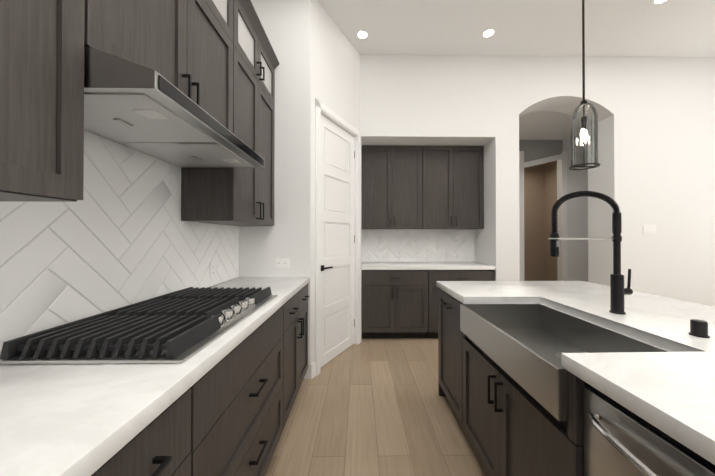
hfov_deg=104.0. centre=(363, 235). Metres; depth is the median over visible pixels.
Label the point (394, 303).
base cabinet
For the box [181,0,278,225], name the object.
upper cabinet
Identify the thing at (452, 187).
upper cabinet
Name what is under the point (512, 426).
sink base
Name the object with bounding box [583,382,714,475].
dishwasher
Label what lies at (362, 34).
recessed light
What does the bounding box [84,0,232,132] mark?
upper cabinet
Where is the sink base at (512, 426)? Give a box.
[462,303,585,475]
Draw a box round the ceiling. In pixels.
[318,0,714,56]
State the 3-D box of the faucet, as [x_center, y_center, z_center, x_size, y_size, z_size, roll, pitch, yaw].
[1.067,0.078,1.313,0.388,0.573,0.058,0,0,-1]
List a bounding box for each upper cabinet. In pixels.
[0,0,84,201]
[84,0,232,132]
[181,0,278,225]
[361,145,421,228]
[422,146,483,228]
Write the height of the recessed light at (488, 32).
0.006 m
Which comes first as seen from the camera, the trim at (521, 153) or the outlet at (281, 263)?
the outlet at (281, 263)
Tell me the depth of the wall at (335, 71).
2.76 m
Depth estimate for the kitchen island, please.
2.25 m
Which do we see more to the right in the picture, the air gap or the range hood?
the air gap
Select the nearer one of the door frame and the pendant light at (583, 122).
the pendant light at (583, 122)
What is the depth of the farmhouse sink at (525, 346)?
1.31 m
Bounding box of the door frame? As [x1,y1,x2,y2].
[310,99,360,378]
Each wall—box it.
[239,0,310,378]
[310,0,359,363]
[360,55,714,330]
[519,111,587,281]
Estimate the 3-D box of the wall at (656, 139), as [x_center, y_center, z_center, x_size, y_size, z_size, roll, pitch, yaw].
[2.636,-0.453,3.802,5.650,3.500,0.740,0,0,-1]
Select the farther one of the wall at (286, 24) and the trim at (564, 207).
the trim at (564, 207)
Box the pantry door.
[321,115,354,366]
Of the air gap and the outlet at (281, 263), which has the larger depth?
the outlet at (281, 263)
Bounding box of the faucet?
[548,191,632,313]
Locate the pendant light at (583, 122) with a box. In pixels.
[568,0,600,169]
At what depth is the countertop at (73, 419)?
0.61 m
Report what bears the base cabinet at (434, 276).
on the floor
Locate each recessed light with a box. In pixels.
[355,29,369,39]
[481,28,495,37]
[651,0,667,5]
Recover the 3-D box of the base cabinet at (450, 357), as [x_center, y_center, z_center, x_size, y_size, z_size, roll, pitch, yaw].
[0.899,0.850,1.980,0.657,0.870,0.509,0,0,-1]
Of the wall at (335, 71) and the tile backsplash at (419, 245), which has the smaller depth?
the wall at (335, 71)
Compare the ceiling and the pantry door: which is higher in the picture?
the ceiling
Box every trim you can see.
[519,151,523,280]
[561,151,566,280]
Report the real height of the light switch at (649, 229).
0.118 m
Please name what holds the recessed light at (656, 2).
in the ceiling
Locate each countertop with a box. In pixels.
[0,277,309,475]
[361,262,495,269]
[436,281,714,464]
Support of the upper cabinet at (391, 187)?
attached to the wall at (656, 139)
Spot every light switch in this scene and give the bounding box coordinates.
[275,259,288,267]
[643,225,655,233]
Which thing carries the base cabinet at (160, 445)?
on the floor
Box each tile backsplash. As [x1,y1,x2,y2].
[0,130,238,354]
[361,229,474,261]
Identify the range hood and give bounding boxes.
[84,46,263,167]
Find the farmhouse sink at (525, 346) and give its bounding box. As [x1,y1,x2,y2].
[460,304,667,420]
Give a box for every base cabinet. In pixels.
[91,388,190,475]
[190,306,282,475]
[283,283,309,428]
[361,268,427,338]
[426,270,494,337]
[439,289,462,425]
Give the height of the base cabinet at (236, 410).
0.870 m
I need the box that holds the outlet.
[210,262,215,278]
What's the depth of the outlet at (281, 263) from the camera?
2.50 m
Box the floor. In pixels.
[265,327,488,475]
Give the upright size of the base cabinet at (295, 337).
0.870 m
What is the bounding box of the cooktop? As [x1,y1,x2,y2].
[0,287,276,363]
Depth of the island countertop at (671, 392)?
0.85 m
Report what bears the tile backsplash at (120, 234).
attached to the wall
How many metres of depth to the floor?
1.93 m
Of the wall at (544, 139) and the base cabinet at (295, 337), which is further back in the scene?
the wall at (544, 139)
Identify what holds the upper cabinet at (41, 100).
attached to the wall
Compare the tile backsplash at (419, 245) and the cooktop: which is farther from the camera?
the tile backsplash at (419, 245)
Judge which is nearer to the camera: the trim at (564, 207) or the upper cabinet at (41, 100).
the upper cabinet at (41, 100)
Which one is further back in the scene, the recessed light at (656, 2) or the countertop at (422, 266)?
the countertop at (422, 266)
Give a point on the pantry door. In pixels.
(337, 240)
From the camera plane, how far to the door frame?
2.63 m
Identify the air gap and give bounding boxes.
[689,319,709,337]

